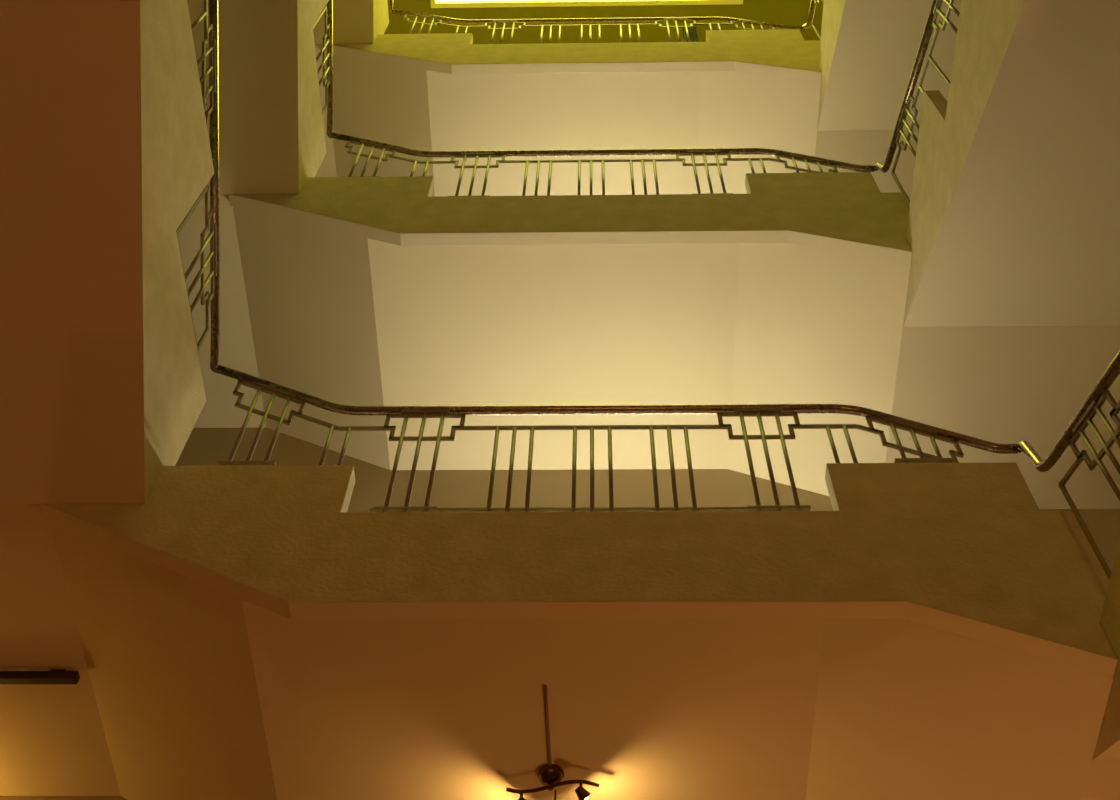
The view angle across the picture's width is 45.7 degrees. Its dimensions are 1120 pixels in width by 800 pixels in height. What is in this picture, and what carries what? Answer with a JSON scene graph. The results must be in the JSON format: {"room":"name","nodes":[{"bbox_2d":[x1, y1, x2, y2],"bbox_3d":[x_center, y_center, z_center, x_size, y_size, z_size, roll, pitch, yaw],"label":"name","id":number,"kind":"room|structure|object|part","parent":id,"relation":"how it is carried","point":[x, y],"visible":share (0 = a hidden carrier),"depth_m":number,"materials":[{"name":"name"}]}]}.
{"room":"stairwell","nodes":[
{"label":"stairwell","id":0,"kind":"room"},
{"bbox_2d":[0,428,1119,799],"bbox_3d":[0.225,0.731,8.922,7.910,17.600,0.210,0,-59,1],"label":"wall","id":1,"kind":"structure","parent":0,"point":[204,446],"depth_m":8.98,"materials":[{"name":"paint"}]},
{"bbox_2d":[0,462,1119,799],"bbox_3d":[0.152,1.366,5.848,7.486,1.399,1.836,0,-59,1],"label":"stair landing","id":2,"kind":"structure","parent":1,"relation":"attached to","point":[240,632],"depth_m":5.47,"materials":[{"name":"paint"}]},
{"bbox_2d":[0,669,79,683],"bbox_3d":[-2.920,1.298,6.245,1.330,0.063,0.046,0,-59,1],"label":"rail","id":3,"kind":"object","parent":2,"relation":"attached to","point":[54,676],"visible":1,"depth_m":6.21,"materials":[{"name":"brown paint"}]},
{"bbox_2d":[0,0,213,503],"bbox_3d":[-2.686,-0.899,5.898,1.832,1.731,2.279,0,-59,1],"label":"flight","id":4,"kind":"object","parent":2,"relation":"attached to","point":[105,151],"visible":0.97,"depth_m":5.67,"materials":[{"name":"paint"}]},
{"bbox_2d":[176,0,219,372],"bbox_3d":[-1.759,-1.173,6.680,0.065,1.378,1.882,0,-59,1],"label":"stair railing","id":5,"kind":"object","parent":4,"relation":"on","point":[212,215],"visible":0.98,"depth_m":6.73,"materials":[{"name":"brown metal"}]},
{"bbox_3d":[-1.765,-0.653,6.551,0.014,0.603,0.639,0,-59,1],"label":"frame","id":6,"kind":"part","parent":5,"relation":"part of","materials":[{"name":"brown metal"}]},
{"bbox_3d":[-1.769,-2.008,6.642,0.014,0.232,0.373,0,-59,1],"label":"rail","id":7,"kind":"part","parent":5,"relation":"part of","materials":[{"name":"brown metal"}]},
{"bbox_3d":[-1.766,-1.403,6.642,0.014,0.077,0.111,0,-59,1],"label":"rail","id":8,"kind":"part","parent":5,"relation":"part of","materials":[{"name":"brown metal"}]},
{"bbox_3d":[-1.766,-1.651,6.679,0.014,0.377,0.384,0,-59,1],"label":"key frame","id":9,"kind":"part","parent":5,"relation":"part of","materials":[{"name":"brown metal"}]},
{"bbox_3d":[-1.762,-0.704,6.661,0.014,0.420,0.384,0,-59,1],"label":"key frame","id":10,"kind":"part","parent":5,"relation":"part of","materials":[{"name":"brown metal"}]},
{"bbox_3d":[-1.765,-1.698,6.758,0.030,0.156,0.239,0,-59,1],"label":"fixing plate","id":11,"kind":"part","parent":5,"relation":"part of","materials":[{"name":"brown metal"}]},
{"bbox_3d":[-1.760,-0.762,6.758,0.030,0.156,0.239,0,-59,1],"label":"fixing plate","id":12,"kind":"part","parent":5,"relation":"part of","materials":[{"name":"brown metal"}]},
{"bbox_3d":[-1.757,-1.230,6.776,0.065,1.155,1.882,0,-59,1],"label":"handrail","id":13,"kind":"part","parent":5,"relation":"part of","materials":[{"name":"brown"}]},
{"bbox_2d":[543,685,551,765],"bbox_3d":[-0.052,1.373,5.596,0.014,0.014,0.448,-1,-59,2],"label":"cable conduit","id":14,"kind":"object","parent":2,"relation":"attached to","point":[544,686],"visible":1,"depth_m":5.58,"materials":[{"name":"brown metal"}]},
{"bbox_2d":[506,764,598,799],"bbox_3d":[-0.035,1.669,5.649,0.396,0.225,0.114,-14,-61,9],"label":"ceiling spotlight","id":15,"kind":"object","parent":2,"relation":"attached to","point":[552,776],"visible":1,"depth_m":5.69,"materials":[{"name":"brown metal"}]},
{"bbox_3d":[-0.040,1.649,5.686,0.024,0.037,0.024,0,-59,1],"label":"stem","id":16,"kind":"part","parent":15,"relation":"part of","materials":[{"name":"brown metal"}]},
{"bbox_2d":[217,365,1017,511],"bbox_3d":[0.156,0.164,6.161,3.818,1.328,0.045,0,-59,1],"label":"stair railing","id":17,"kind":"object","parent":2,"relation":"on","point":[276,390],"visible":0.85,"depth_m":6.18,"materials":[{"name":"brown metal"}]},
{"bbox_3d":[-1.414,0.290,6.000,0.264,0.016,0.030,0,-59,1],"label":"plate","id":18,"kind":"part","parent":17,"relation":"part of","materials":[{"name":"brown metal"}]},
{"bbox_3d":[-1.422,0.009,6.474,0.384,0.419,0.014,0,-59,1],"label":"key frame","id":19,"kind":"part","parent":17,"relation":"part of","materials":[{"name":"brown metal"}]},
{"bbox_3d":[-1.402,-0.043,6.561,0.234,0.152,0.030,0,-59,1],"label":"fixing plate","id":20,"kind":"part","parent":17,"relation":"part of","materials":[{"name":"brown metal"}]},
{"bbox_3d":[-1.026,0.102,6.304,0.479,0.150,0.014,0,-59,1],"label":"rail","id":21,"kind":"part","parent":17,"relation":"part of","materials":[{"name":"brown metal"}]},
{"bbox_3d":[-0.658,0.470,5.672,0.271,0.016,0.030,0,-59,1],"label":"plate","id":22,"kind":"part","parent":17,"relation":"part of","materials":[{"name":"brown metal"}]},
{"bbox_3d":[-0.639,0.127,6.248,0.378,0.224,0.014,0,-59,1],"label":"key frame","id":23,"kind":"part","parent":17,"relation":"part of","materials":[{"name":"brown metal"}]},
{"bbox_3d":[-0.643,0.064,6.355,0.229,0.026,0.030,0,-59,1],"label":"fixing plate","id":24,"kind":"part","parent":17,"relation":"part of","materials":[{"name":"brown metal"}]},
{"bbox_3d":[0.125,0.465,5.654,1.869,0.016,0.012,0,-59,1],"label":"rail","id":25,"kind":"part","parent":17,"relation":"part of","materials":[{"name":"brown metal"}]},
{"bbox_3d":[0.146,0.129,6.220,1.288,0.021,0.014,0,-59,1],"label":"rail","id":26,"kind":"part","parent":17,"relation":"part of","materials":[{"name":"brown metal"}]},
{"bbox_3d":[0.161,0.033,6.381,3.818,0.815,0.045,0,-59,1],"label":"handrail","id":27,"kind":"part","parent":17,"relation":"part of","materials":[{"name":"brown"}]},
{"bbox_3d":[0.932,0.119,6.210,0.378,0.224,0.014,0,-59,1],"label":"key frame","id":28,"kind":"part","parent":17,"relation":"part of","materials":[{"name":"brown metal"}]},
{"bbox_3d":[0.942,0.056,6.316,0.222,0.026,0.030,0,-59,1],"label":"fixing plate","id":29,"kind":"part","parent":17,"relation":"part of","materials":[{"name":"brown metal"}]},
{"bbox_3d":[0.927,0.462,5.633,0.264,0.016,0.030,0,-59,1],"label":"plate","id":30,"kind":"part","parent":17,"relation":"part of","materials":[{"name":"brown metal"}]},
{"bbox_3d":[1.277,0.137,6.168,0.409,0.076,0.014,0,-59,1],"label":"rail","id":31,"kind":"part","parent":17,"relation":"part of","materials":[{"name":"brown metal"}]},
{"bbox_3d":[1.625,0.127,6.173,0.227,0.150,0.030,0,-59,1],"label":"fixing plate","id":32,"kind":"part","parent":17,"relation":"part of","materials":[{"name":"brown metal"}]},
{"bbox_3d":[1.622,0.185,6.077,0.384,0.422,0.014,0,-59,1],"label":"key frame","id":33,"kind":"part","parent":17,"relation":"part of","materials":[{"name":"brown metal"}]},
{"bbox_3d":[1.619,0.275,5.925,0.257,0.016,0.030,0,-59,1],"label":"plate","id":34,"kind":"part","parent":17,"relation":"part of","materials":[{"name":"brown metal"}]},
{"bbox_2d":[315,29,918,198],"bbox_3d":[0.283,-2.209,11.864,7.486,1.399,1.836,0,-59,1],"label":"stair landing","id":35,"kind":"structure","parent":1,"relation":"attached to","point":[733,88],"depth_m":11.46,"materials":[{"name":"beige paint"}]},
{"bbox_2d":[313,0,388,43],"bbox_3d":[-2.555,-4.475,11.915,1.832,1.731,2.279,0,-59,1],"label":"flight","id":36,"kind":"object","parent":35,"relation":"attached to","point":[354,21],"visible":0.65,"depth_m":11.69,"materials":[{"name":"paint"}]},
{"bbox_2d":[388,0,392,13],"bbox_3d":[-1.629,-4.748,12.697,0.065,1.378,1.882,0,-59,1],"label":"stair railing","id":37,"kind":"object","parent":36,"relation":"on","point":[390,2],"visible":1,"depth_m":12.78,"materials":[{"name":"brown metal"}]},
{"bbox_2d":[392,9,802,43],"bbox_3d":[0.287,-3.411,12.178,3.818,1.328,0.045,0,-59,1],"label":"stair railing","id":38,"kind":"object","parent":35,"relation":"on","point":[405,14],"visible":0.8,"depth_m":12.30,"materials":[{"name":"brown metal"}]},
{"bbox_3d":[-1.291,-3.566,12.491,0.384,0.419,0.014,0,-59,1],"label":"key frame","id":39,"kind":"part","parent":38,"relation":"part of","materials":[{"name":"brown metal"}]},
{"bbox_3d":[-1.271,-3.619,12.578,0.234,0.152,0.030,0,-59,1],"label":"fixing plate","id":40,"kind":"part","parent":38,"relation":"part of","materials":[{"name":"brown metal"}]},
{"bbox_3d":[-0.895,-3.473,12.321,0.479,0.150,0.014,0,-59,1],"label":"rail","id":41,"kind":"part","parent":38,"relation":"part of","materials":[{"name":"brown metal"}]},
{"bbox_3d":[-0.512,-3.511,12.372,0.229,0.026,0.030,0,-59,1],"label":"fixing plate","id":42,"kind":"part","parent":38,"relation":"part of","materials":[{"name":"brown metal"}]},
{"bbox_3d":[-0.508,-3.448,12.265,0.378,0.224,0.014,0,-59,1],"label":"key frame","id":43,"kind":"part","parent":38,"relation":"part of","materials":[{"name":"brown metal"}]},
{"bbox_3d":[0.277,-3.446,12.237,1.288,0.021,0.014,0,-59,1],"label":"rail","id":44,"kind":"part","parent":38,"relation":"part of","materials":[{"name":"brown metal"}]},
{"bbox_3d":[0.292,-3.542,12.398,3.818,0.815,0.045,0,-59,1],"label":"handrail","id":45,"kind":"part","parent":38,"relation":"part of","materials":[{"name":"brown"}]},
{"bbox_3d":[1.062,-3.456,12.226,0.378,0.224,0.014,0,-59,1],"label":"key frame","id":46,"kind":"part","parent":38,"relation":"part of","materials":[{"name":"brown metal"}]},
{"bbox_3d":[1.073,-3.519,12.333,0.222,0.026,0.030,0,-59,1],"label":"fixing plate","id":47,"kind":"part","parent":38,"relation":"part of","materials":[{"name":"brown metal"}]},
{"bbox_3d":[1.408,-3.438,12.185,0.409,0.076,0.014,0,-59,1],"label":"rail","id":48,"kind":"part","parent":38,"relation":"part of","materials":[{"name":"brown metal"}]},
{"bbox_3d":[1.756,-3.448,12.190,0.227,0.150,0.030,0,-59,1],"label":"fixing plate","id":49,"kind":"part","parent":38,"relation":"part of","materials":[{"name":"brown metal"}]},
{"bbox_3d":[1.753,-3.390,12.093,0.384,0.422,0.014,0,-59,1],"label":"key frame","id":50,"kind":"part","parent":38,"relation":"part of","materials":[{"name":"brown metal"}]},
{"bbox_2d":[683,26,698,41],"bbox_3d":[1.198,-3.178,11.977,0.120,1.015,0.110,0,-59,1],"label":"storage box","id":51,"kind":"object","parent":35,"relation":"on","point":[693,35],"visible":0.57,"depth_m":12.16,"materials":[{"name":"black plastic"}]},
{"bbox_2d":[178,172,1119,508],"bbox_3d":[0.217,-0.422,8.856,7.486,1.399,1.836,0,-59,1],"label":"stair landing","id":52,"kind":"structure","parent":1,"relation":"attached to","point":[790,289],"depth_m":8.52,"materials":[{"name":"beige paint"}]},
{"bbox_2d":[187,0,328,193],"bbox_3d":[-2.621,-2.687,8.906,1.832,1.731,2.279,0,-59,1],"label":"flight","id":53,"kind":"object","parent":52,"relation":"attached to","point":[272,137],"visible":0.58,"depth_m":8.68,"materials":[{"name":"paint"}]},
{"bbox_2d":[312,0,332,137],"bbox_3d":[-1.694,-2.960,9.688,0.065,1.378,1.882,0,-59,1],"label":"stair railing","id":54,"kind":"object","parent":53,"relation":"on","point":[328,9],"visible":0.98,"depth_m":9.75,"materials":[{"name":"brown metal"}]},
{"bbox_3d":[-1.699,-2.441,9.559,0.014,0.603,0.639,0,-59,1],"label":"frame","id":55,"kind":"part","parent":54,"relation":"part of","materials":[{"name":"brown metal"}]},
{"bbox_3d":[-1.697,-2.491,9.669,0.014,0.420,0.384,0,-59,1],"label":"key frame","id":56,"kind":"part","parent":54,"relation":"part of","materials":[{"name":"brown metal"}]},
{"bbox_3d":[-1.692,-3.017,9.784,0.065,1.155,1.882,0,-59,1],"label":"handrail","id":57,"kind":"part","parent":54,"relation":"part of","materials":[{"name":"brown"}]},
{"bbox_3d":[-1.695,-2.549,9.767,0.030,0.156,0.239,0,-59,1],"label":"fixing plate","id":58,"kind":"part","parent":54,"relation":"part of","materials":[{"name":"brown metal"}]},
{"bbox_2d":[331,132,874,195],"bbox_3d":[0.222,-1.624,9.169,3.818,1.328,0.045,0,-59,1],"label":"stair railing","id":59,"kind":"object","parent":52,"relation":"on","point":[704,152],"visible":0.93,"depth_m":9.24,"materials":[{"name":"brown metal"}]},
{"bbox_3d":[-1.357,-1.778,9.482,0.384,0.419,0.014,0,-59,1],"label":"key frame","id":60,"kind":"part","parent":59,"relation":"part of","materials":[{"name":"brown metal"}]},
{"bbox_3d":[-1.336,-1.831,9.570,0.234,0.152,0.030,0,-59,1],"label":"fixing plate","id":61,"kind":"part","parent":59,"relation":"part of","materials":[{"name":"brown metal"}]},
{"bbox_3d":[-0.961,-1.686,9.313,0.479,0.150,0.014,0,-59,1],"label":"rail","id":62,"kind":"part","parent":59,"relation":"part of","materials":[{"name":"brown metal"}]},
{"bbox_3d":[-0.574,-1.660,9.257,0.378,0.224,0.014,0,-59,1],"label":"key frame","id":63,"kind":"part","parent":59,"relation":"part of","materials":[{"name":"brown metal"}]},
{"bbox_3d":[-0.578,-1.724,9.364,0.229,0.026,0.030,0,-59,1],"label":"fixing plate","id":64,"kind":"part","parent":59,"relation":"part of","materials":[{"name":"brown metal"}]},
{"bbox_3d":[0.211,-1.659,9.228,1.288,0.021,0.014,0,-59,1],"label":"rail","id":65,"kind":"part","parent":59,"relation":"part of","materials":[{"name":"brown metal"}]},
{"bbox_3d":[0.226,-1.755,9.389,3.818,0.815,0.045,0,-59,1],"label":"handrail","id":66,"kind":"part","parent":59,"relation":"part of","materials":[{"name":"brown wood"}]},
{"bbox_3d":[0.997,-1.668,9.218,0.378,0.224,0.014,0,-59,1],"label":"key frame","id":67,"kind":"part","parent":59,"relation":"part of","materials":[{"name":"brown metal"}]},
{"bbox_3d":[1.007,-1.732,9.325,0.222,0.026,0.030,0,-59,1],"label":"fixing plate","id":68,"kind":"part","parent":59,"relation":"part of","materials":[{"name":"brown metal"}]},
{"bbox_3d":[0.992,-1.326,8.641,0.264,0.016,0.030,0,-59,1],"label":"plate","id":69,"kind":"part","parent":59,"relation":"part of","materials":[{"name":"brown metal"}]},
{"bbox_3d":[1.342,-1.650,9.177,0.409,0.076,0.014,0,-59,1],"label":"rail","id":70,"kind":"part","parent":59,"relation":"part of","materials":[{"name":"brown metal"}]},
{"bbox_3d":[1.690,-1.660,9.182,0.227,0.150,0.030,0,-59,1],"label":"fixing plate","id":71,"kind":"part","parent":59,"relation":"part of","materials":[{"name":"brown metal"}]},
{"bbox_3d":[1.687,-1.603,9.085,0.384,0.422,0.014,0,-59,1],"label":"key frame","id":72,"kind":"part","parent":59,"relation":"part of","materials":[{"name":"brown metal"}]},
{"bbox_3d":[1.685,-1.513,8.933,0.257,0.016,0.030,0,-59,1],"label":"plate","id":73,"kind":"part","parent":59,"relation":"part of","materials":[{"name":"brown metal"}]},
{"bbox_2d":[384,0,822,43],"bbox_3d":[0.343,-6.224,15.107,7.910,0.140,5.852,0,-59,1],"label":"ceiling","id":74,"kind":"structure","parent":0,"point":[783,12],"depth_m":15.99,"materials":[{"name":"green paint"}]},
{"bbox_2d":[430,0,742,7],"bbox_3d":[0.290,-6.192,15.098,3.731,0.119,3.378,0,-59,1],"label":"laylight","id":75,"kind":"object","parent":74,"relation":"attached to","point":[434,3],"visible":1,"depth_m":15.90,"materials":[{"name":"yellow"}]},
{"bbox_3d":[0.291,-6.213,15.134,3.731,0.035,3.378,0,-59,1],"label":"panel","id":76,"kind":"part","parent":75,"relation":"part of","materials":[{"name":"yellow"}]},
{"bbox_3d":[-0.037,0.438,-1.586,7.910,0.175,11.452,0,-59,1],"label":"floor","id":77,"kind":"structure","parent":0,"visible":0},
{"bbox_2d":[1093,540,1119,759],"bbox_3d":[2.814,-1.239,0.621,1.878,5.419,8.875,0,-59,1],"label":"flight","id":78,"kind":"object","parent":77,"relation":"on","point":[1107,747],"visible":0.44,"depth_m":4.79,"materials":[{"name":"paint"}]},
{"bbox_2d":[1016,351,1119,580],"bbox_3d":[2.040,-0.094,4.806,0.072,1.782,1.792,0,-59,1],"label":"stair railing","id":79,"kind":"object","parent":78,"relation":"on","point":[1100,393],"visible":0.94,"depth_m":5.08,"materials":[{"name":"brown metal"}]},
{"bbox_3d":[2.043,-0.193,4.972,0.072,1.396,1.792,0,-59,1],"label":"handrail","id":80,"kind":"part","parent":79,"relation":"part of","materials":[{"name":"brown"}]},
{"bbox_3d":[2.035,0.063,5.140,0.030,0.154,0.232,0,-59,1],"label":"fixing plate","id":81,"kind":"part","parent":79,"relation":"part of","materials":[{"name":"brown metal"}]},
{"bbox_3d":[2.031,0.223,4.962,0.014,0.696,0.710,0,-59,1],"label":"frame","id":82,"kind":"part","parent":79,"relation":"part of","materials":[{"name":"brown metal"}]},
{"bbox_3d":[2.033,0.121,5.043,0.014,0.424,0.384,0,-59,1],"label":"key frame","id":83,"kind":"part","parent":79,"relation":"part of","materials":[{"name":"brown metal"}]},
{"bbox_3d":[2.017,0.115,4.419,0.014,0.882,0.394,0,-59,1],"label":"frame","id":84,"kind":"part","parent":79,"relation":"part of","materials":[{"name":"brown metal"}]},
{"bbox_3d":[0.201,-6.093,9.364,7.490,9.872,0.210,0,-59,1],"label":"wall","id":85,"kind":"structure","parent":0,"visible":0},
{"bbox_3d":[0.124,-2.705,5.576,7.486,0.597,1.741,0,-59,1],"label":"stair landing","id":86,"kind":"structure","parent":85,"relation":"attached to","visible":0},
{"bbox_2d":[903,0,1119,326],"bbox_3d":[2.970,-1.181,6.917,1.878,1.649,2.342,0,-59,1],"label":"flight","id":87,"kind":"object","parent":86,"relation":"attached to","point":[1014,214],"visible":0.98,"depth_m":6.86,"materials":[{"name":"paint"}]},
{"bbox_2d":[873,0,959,205],"bbox_3d":[2.105,-1.882,7.814,0.072,1.782,1.792,0,-59,1],"label":"stair railing","id":88,"kind":"object","parent":87,"relation":"on","point":[935,9],"visible":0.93,"depth_m":7.81,"materials":[{"name":"brown metal"}]},
{"bbox_3d":[2.097,-1.564,7.971,0.014,0.696,0.710,0,-59,1],"label":"frame","id":89,"kind":"part","parent":88,"relation":"part of","materials":[{"name":"brown metal"}]},
{"bbox_3d":[2.100,-1.725,8.149,0.030,0.154,0.232,0,-59,1],"label":"fixing plate","id":90,"kind":"part","parent":88,"relation":"part of","materials":[{"name":"brown metal"}]},
{"bbox_3d":[2.109,-1.980,7.980,0.072,1.396,1.792,0,-59,1],"label":"handrail","id":91,"kind":"part","parent":88,"relation":"part of","materials":[{"name":"brown"}]},
{"bbox_3d":[2.098,-1.667,8.051,0.014,0.424,0.384,0,-59,1],"label":"key frame","id":92,"kind":"part","parent":88,"relation":"part of","materials":[{"name":"brown metal"}]},
{"bbox_3d":[2.083,-1.673,7.427,0.014,0.882,0.394,0,-59,1],"label":"frame","id":93,"kind":"part","parent":88,"relation":"part of","materials":[{"name":"brown metal"}]},
{"bbox_3d":[2.080,-1.997,7.395,0.014,0.152,0.233,0,-59,1],"label":"rail","id":94,"kind":"part","parent":88,"relation":"part of","materials":[{"name":"brown metal"}]},
{"bbox_3d":[2.076,-2.207,7.247,0.030,0.158,0.239,0,-59,1],"label":"fixing plate","id":95,"kind":"part","parent":88,"relation":"part of","materials":[{"name":"brown metal"}]},
{"bbox_3d":[2.074,-2.149,7.150,0.014,0.424,0.384,0,-59,1],"label":"key frame","id":96,"kind":"part","parent":88,"relation":"part of","materials":[{"name":"brown metal"}]},
{"bbox_3d":[0.190,-4.493,8.584,7.486,0.597,1.741,0,-59,1],"label":"stair landing","id":97,"kind":"structure","parent":85,"relation":"attached to","visible":0},
{"bbox_2d":[817,0,960,130],"bbox_3d":[3.036,-2.968,9.925,1.878,1.649,2.342,0,-59,1],"label":"flight","id":98,"kind":"object","parent":97,"relation":"attached to","point":[869,49],"visible":0.56,"depth_m":10.32,"materials":[{"name":"paint"}]},
{"bbox_2d":[802,0,823,39],"bbox_3d":[2.171,-3.669,10.822,0.072,1.782,1.792,0,-59,1],"label":"stair railing","id":99,"kind":"object","parent":98,"relation":"on","point":[814,3],"visible":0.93,"depth_m":11.42,"materials":[{"name":"brown metal"}]},
{"bbox_3d":[2.174,-3.768,10.988,0.072,1.396,1.792,0,-59,1],"label":"handrail","id":100,"kind":"part","parent":99,"relation":"part of","materials":[{"name":"brown"}]},
{"bbox_3d":[2.162,-3.352,10.979,0.014,0.696,0.710,0,-59,1],"label":"frame","id":101,"kind":"part","parent":99,"relation":"part of","materials":[{"name":"brown metal"}]}
]}

